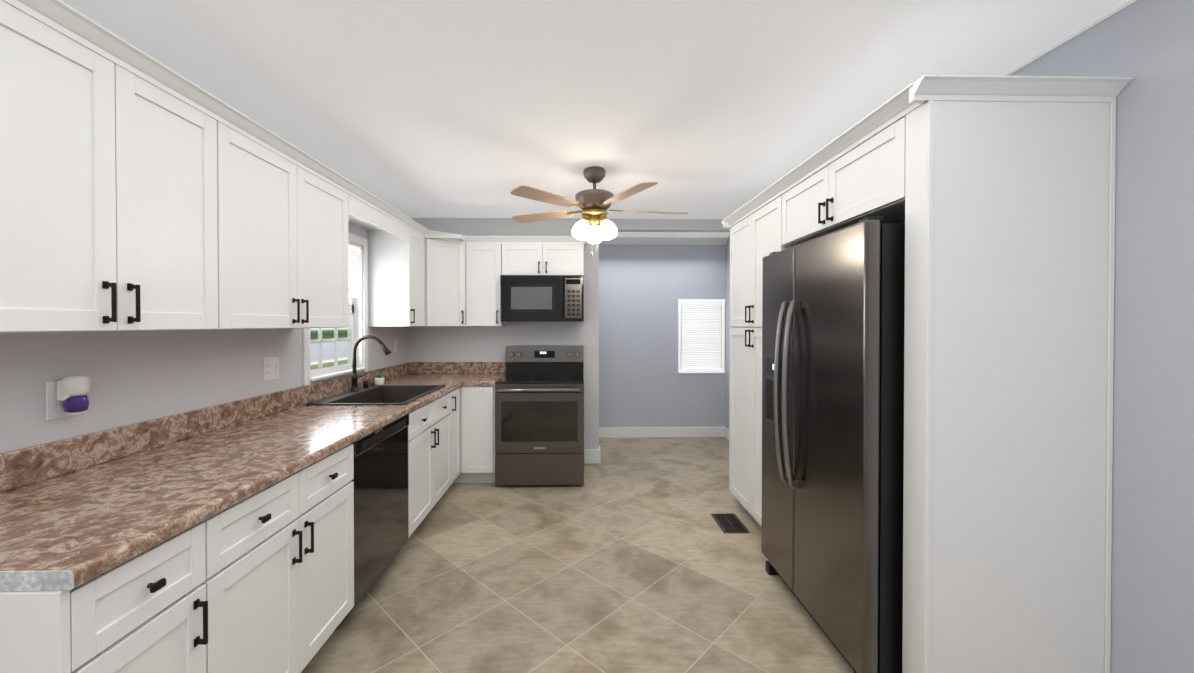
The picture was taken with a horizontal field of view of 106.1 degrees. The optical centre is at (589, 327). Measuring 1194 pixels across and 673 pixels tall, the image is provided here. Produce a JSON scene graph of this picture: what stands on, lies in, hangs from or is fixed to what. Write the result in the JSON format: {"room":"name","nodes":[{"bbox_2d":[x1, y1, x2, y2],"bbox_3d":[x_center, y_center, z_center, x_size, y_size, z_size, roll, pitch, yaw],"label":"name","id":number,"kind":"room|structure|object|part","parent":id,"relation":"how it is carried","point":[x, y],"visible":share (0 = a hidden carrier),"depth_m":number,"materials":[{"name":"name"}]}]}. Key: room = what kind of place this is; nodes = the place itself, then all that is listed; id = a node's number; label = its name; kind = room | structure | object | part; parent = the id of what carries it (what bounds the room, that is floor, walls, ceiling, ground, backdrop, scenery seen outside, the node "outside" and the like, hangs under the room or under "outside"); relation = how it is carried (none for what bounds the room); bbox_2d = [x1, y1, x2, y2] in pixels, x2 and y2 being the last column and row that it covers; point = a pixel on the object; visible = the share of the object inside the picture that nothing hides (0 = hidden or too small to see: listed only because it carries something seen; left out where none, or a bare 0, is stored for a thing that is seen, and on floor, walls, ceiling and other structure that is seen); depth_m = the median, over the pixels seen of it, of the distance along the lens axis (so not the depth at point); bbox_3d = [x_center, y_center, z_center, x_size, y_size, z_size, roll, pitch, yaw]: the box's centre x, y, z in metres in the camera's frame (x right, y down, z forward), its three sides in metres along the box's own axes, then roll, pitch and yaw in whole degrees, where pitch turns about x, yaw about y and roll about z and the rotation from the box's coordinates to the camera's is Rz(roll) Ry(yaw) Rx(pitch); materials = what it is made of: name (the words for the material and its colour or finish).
{"room":"kitchen","nodes":[
{"label":"kitchen","id":0,"kind":"room"},
{"bbox_2d":[0,221,408,452],"bbox_3d":[-1.814,0.158,1.911,0.120,2.465,7.420,0,1,-1],"label":"wall","id":1,"kind":"structure","parent":0,"point":[138,376],"depth_m":1.75,"materials":[{"name":"grey paint"}]},
{"bbox_2d":[45,375,90,420],"bbox_3d":[-1.705,0.227,1.484,0.077,0.140,0.095,0,1,-1],"label":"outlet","id":2,"kind":"object","parent":1,"relation":"attached to","point":[73,391],"depth_m":1.46,"materials":[{"name":"white plastic"}]},
{"bbox_3d":[-1.740,0.235,1.483,0.007,0.125,0.095,0,1,-1],"label":"electrical outlet plate","id":3,"kind":"part","parent":2,"relation":"part of","materials":[{"name":"white plastic"}]},
{"bbox_2d":[0,0,217,332],"bbox_3d":[-1.560,-0.389,1.335,0.358,0.800,0.750,0,1,-1],"label":"upper cabinet","id":4,"kind":"object","parent":1,"relation":"attached to","point":[108,195],"visible":1,"depth_m":1.28,"materials":[{"name":"white paint"}]},
{"bbox_2d":[263,356,278,380],"bbox_3d":[-1.759,0.226,2.483,0.014,0.125,0.125,0,1,-1],"label":"electrical outlet plate","id":5,"kind":"object","parent":1,"relation":"attached to","point":[271,364],"depth_m":2.47,"materials":[{"name":"white plastic"}]},
{"bbox_2d":[213,121,348,329],"bbox_3d":[-1.579,-0.397,2.196,0.358,0.800,0.966,0,1,-1],"label":"upper cabinet","id":6,"kind":"object","parent":1,"relation":"attached to","point":[283,243],"visible":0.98,"depth_m":2.05,"materials":[{"name":"white paint"}]},
{"bbox_2d":[3,0,430,240],"bbox_3d":[-1.574,-0.774,2.717,0.390,0.165,3.520,0,1,-1],"label":"crown molding","id":7,"kind":"structure","parent":6,"relation":"attached to","point":[367,210],"depth_m":1.62,"materials":[{"name":"white paint"}]},
{"bbox_2d":[302,232,367,385],"bbox_3d":[-1.820,-0.173,3.174,0.138,1.055,0.830,0,1,-1],"label":"window","id":8,"kind":"structure","parent":1,"relation":"in","point":[326,352],"depth_m":3.42,"materials":[{"name":"white glass"}]},
{"bbox_2d":[394,340,396,352],"bbox_3d":[-1.798,0.171,4.152,0.007,0.120,0.075,0,1,-1],"label":"electrical outlet plate","id":9,"kind":"object","parent":1,"relation":"attached to","point":[395,341],"depth_m":4.15,"materials":[{"name":"white plastic"}]},
{"bbox_2d":[368,228,424,326],"bbox_3d":[-1.614,-0.411,3.812,0.358,0.800,0.375,0,1,-1],"label":"upper cabinet","id":10,"kind":"object","parent":1,"relation":"attached to","point":[396,281],"visible":1,"depth_m":3.63,"materials":[{"name":"white paint"}]},
{"bbox_2d":[425,239,465,325],"bbox_3d":[-1.479,-0.406,4.241,0.648,0.784,0.482,0,1,-1],"label":"upper cabinet","id":11,"kind":"object","parent":1,"relation":"attached to","point":[445,282],"visible":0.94,"depth_m":4.08,"materials":[{"name":"white paint"}]},
{"bbox_2d":[431,230,586,249],"bbox_3d":[-0.719,-0.823,4.222,1.387,0.092,0.545,0,1,-1],"label":"crown molding","id":12,"kind":"structure","parent":11,"relation":"attached to","point":[437,235],"depth_m":4.14,"materials":[{"name":"white paint"}]},
{"bbox_2d":[409,218,729,448],"bbox_3d":[-0.051,0.135,4.575,3.520,2.465,0.110,0,1,-1],"label":"wall","id":13,"kind":"structure","parent":0,"point":[458,343],"depth_m":4.51,"materials":[{"name":"grey paint"}]},
{"bbox_2d":[466,244,506,325],"bbox_3d":[-0.991,-0.399,4.314,0.326,0.767,0.358,0,1,-1],"label":"upper cabinet","id":14,"kind":"object","parent":13,"relation":"attached to","point":[483,267],"visible":1,"depth_m":4.17,"materials":[{"name":"white paint"}]},
{"bbox_2d":[502,244,583,275],"bbox_3d":[-0.443,-0.635,4.324,0.762,0.294,0.358,0,1,-1],"label":"upper cabinet","id":15,"kind":"object","parent":13,"relation":"attached to","point":[542,259],"visible":0.98,"depth_m":4.18,"materials":[{"name":"white paint"}]},
{"bbox_2d":[500,275,583,321],"bbox_3d":[-0.442,-0.272,4.280,0.762,0.425,0.453,0,1,-1],"label":"microwave","id":16,"kind":"object","parent":15,"relation":"attached to","point":[541,298],"visible":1,"depth_m":4.10,"materials":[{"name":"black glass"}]},
{"bbox_2d":[584,446,600,463],"bbox_3d":[-0.853,1.295,4.568,1.916,0.145,0.142,0,1,-1],"label":"baseboard","id":17,"kind":"structure","parent":13,"relation":"attached to","point":[592,456],"depth_m":4.52,"materials":[{"name":"white wood"}]},
{"bbox_2d":[301,437,853,672],"bbox_3d":[0.006,1.440,1.962,3.760,0.100,7.420,0,1,-1],"label":"floor","id":18,"kind":"structure","parent":0,"point":[629,556],"depth_m":2.40,"materials":[{"name":"tile"}]},
{"bbox_2d":[0,522,207,672],"bbox_3d":[-1.379,0.961,1.060,0.708,0.875,0.350,0,1,-1],"label":"base cabinet","id":19,"kind":"object","parent":18,"relation":"on","point":[146,611],"visible":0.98,"depth_m":1.02,"materials":[{"name":"white paint"}]},
{"bbox_2d":[201,444,353,672],"bbox_3d":[-1.391,0.956,1.640,0.708,0.875,0.806,0,1,-1],"label":"base cabinet","id":20,"kind":"object","parent":18,"relation":"on","point":[279,581],"visible":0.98,"depth_m":1.57,"materials":[{"name":"white paint"}]},
{"bbox_2d":[334,413,408,630],"bbox_3d":[-1.389,0.951,2.371,0.624,0.872,0.650,0,1,-1],"label":"dishwasher","id":21,"kind":"object","parent":18,"relation":"on","point":[380,480],"visible":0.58,"depth_m":2.30,"materials":[{"name":"black metal"}]},
{"bbox_2d":[408,392,450,537],"bbox_3d":[-1.424,0.943,3.143,0.708,0.875,0.888,0,1,-1],"label":"base cabinet","id":22,"kind":"object","parent":18,"relation":"on","point":[429,455],"visible":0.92,"depth_m":3.05,"materials":[{"name":"white paint"}]},
{"bbox_2d":[443,386,495,494],"bbox_3d":[-1.310,0.935,4.045,0.976,0.875,0.906,0,1,-1],"label":"base cabinet","id":23,"kind":"object","parent":18,"relation":"on","point":[472,413],"visible":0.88,"depth_m":3.88,"materials":[{"name":"white paint"}]},
{"bbox_2d":[0,362,505,590],"bbox_3d":[-1.280,0.433,2.692,0.978,0.150,3.604,0,1,-1],"label":"countertop","id":24,"kind":"structure","parent":23,"relation":"on","point":[76,511],"depth_m":1.47,"materials":[{"name":"stone"}]},
{"bbox_2d":[350,335,390,391],"bbox_3d":[-1.577,0.254,3.265,0.291,0.402,0.133,0,1,-1],"label":"faucet","id":25,"kind":"object","parent":24,"relation":"on","point":[355,377],"visible":1,"depth_m":3.21,"materials":[{"name":"brown metal"}]},
{"bbox_2d":[306,380,445,404],"bbox_3d":[-1.432,0.539,3.138,0.593,0.282,0.840,0,1,-1],"label":"sink","id":26,"kind":"object","parent":24,"relation":"in","point":[387,394],"depth_m":3.40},
{"bbox_3d":[-1.698,0.425,3.397,0.038,0.058,0.038,0,1,-1],"label":"soap cap","id":27,"kind":"part","parent":26,"relation":"part of","materials":[{"name":"black metal"}]},
{"bbox_2d":[374,372,384,384],"bbox_3d":[-1.701,0.409,3.626,0.076,0.104,0.075,0,1,-1],"label":"plant","id":28,"kind":"object","parent":24,"relation":"on","point":[378,380],"visible":1,"depth_m":3.60,"materials":[{"name":"green plant"}]},
{"bbox_2d":[495,345,583,485],"bbox_3d":[-0.438,0.775,4.134,0.760,1.191,0.707,0,1,-1],"label":"range","id":29,"kind":"object","parent":18,"relation":"on","point":[539,415],"visible":1,"depth_m":3.84,"materials":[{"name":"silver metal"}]},
{"bbox_2d":[711,513,749,532],"bbox_3d":[0.985,1.376,3.169,0.180,0.007,0.310,0,1,-1],"label":"floor vent","id":30,"kind":"object","parent":18,"relation":"in","point":[729,522],"visible":1,"depth_m":3.15,"materials":[{"name":"brown metal"}]},
{"bbox_2d":[729,195,792,526],"bbox_3d":[1.404,0.303,3.064,0.672,2.155,0.898,0,1,-1],"label":"pantry cabinet","id":31,"kind":"object","parent":18,"relation":"on","point":[755,237],"visible":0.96,"depth_m":3.11,"materials":[{"name":"white paint"}]},
{"bbox_2d":[762,216,904,672],"bbox_3d":[1.321,0.485,2.124,0.803,1.808,0.938,0,1,-1],"label":"fridge","id":32,"kind":"object","parent":18,"relation":"on","point":[833,309],"visible":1,"depth_m":1.80,"materials":[{"name":"black metal"}]},
{"bbox_2d":[902,100,1115,672],"bbox_3d":[1.452,0.316,1.569,0.642,2.155,0.110,0,1,-1],"label":"panel","id":33,"kind":"object","parent":18,"relation":"on","point":[1008,355],"visible":1,"depth_m":1.52,"materials":[{"name":"white paint"}]},
{"bbox_2d":[61,0,1129,237],"bbox_3d":[0.006,-1.125,1.940,3.760,0.100,7.420,0,1,-1],"label":"ceiling","id":34,"kind":"structure","parent":0,"point":[483,108],"depth_m":1.92,"materials":[{"name":"white paint"}]},
{"bbox_2d":[510,166,688,255],"bbox_3d":[0.058,-0.784,3.106,1.276,0.600,1.283,0,1,-1],"label":"fan light","id":35,"kind":"object","parent":34,"relation":"hanging from","point":[594,204],"visible":1,"depth_m":3.00,"materials":[{"name":"brown wood"}]},
{"bbox_2d":[599,245,725,427],"bbox_3d":[-0.074,0.126,5.600,3.520,2.465,0.120,0,1,-1],"label":"wall","id":36,"kind":"structure","parent":0,"point":[643,290],"depth_m":5.56,"materials":[{"name":"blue paint"}]},
{"bbox_2d":[599,427,723,437],"bbox_3d":[-0.072,1.296,5.540,3.520,0.125,0.020,0,1,-1],"label":"baseboard","id":37,"kind":"structure","parent":36,"relation":"attached to","point":[633,432],"depth_m":5.56,"materials":[{"name":"white wood"}]},
{"bbox_2d":[599,237,726,244],"bbox_3d":[-0.072,-1.066,5.500,3.520,0.080,0.060,0,1,-1],"label":"crown molding","id":38,"kind":"structure","parent":36,"relation":"attached to","point":[663,241],"depth_m":5.51,"materials":[{"name":"white wood"}]},
{"bbox_2d":[678,300,724,372],"bbox_3d":[1.381,0.106,5.615,0.574,0.909,0.130,0,1,-1],"label":"window","id":39,"kind":"structure","parent":36,"relation":"in","point":[701,336],"depth_m":5.58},
{"bbox_2d":[726,0,1193,672],"bbox_3d":[1.825,0.158,1.991,0.120,2.465,7.420,0,1,-1],"label":"wall","id":40,"kind":"structure","parent":0,"point":[1146,46],"depth_m":1.42,"materials":[{"name":"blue paint"}]},
{"bbox_2d":[724,427,728,439],"bbox_3d":[1.687,1.299,5.217,0.016,0.125,0.696,0,1,-1],"label":"baseboard","id":41,"kind":"structure","parent":40,"relation":"attached to","point":[726,431],"depth_m":5.50,"materials":[{"name":"white wood"}]},
{"bbox_2d":[782,117,905,245],"bbox_3d":[1.425,-0.619,2.111,0.672,0.295,0.988,0,1,-1],"label":"upper cabinet","id":42,"kind":"object","parent":40,"relation":"attached to","point":[860,182],"visible":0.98,"depth_m":1.94,"materials":[{"name":"white paint"}]},
{"bbox_2d":[721,74,1132,227],"bbox_3d":[1.403,-0.799,2.507,0.697,0.059,2.094,0,1,-1],"label":"crown molding","id":43,"kind":"structure","parent":42,"relation":"on","point":[905,101],"depth_m":1.51,"materials":[{"name":"white paint"}]},
{"bbox_2d":[727,0,1139,238],"bbox_3d":[1.761,-1.069,1.979,0.010,0.012,7.180,0,1,-1],"label":"crown molding","id":44,"kind":"structure","parent":40,"relation":"attached to","point":[1084,29],"depth_m":1.62,"materials":[{"name":"white wood"}]}
]}

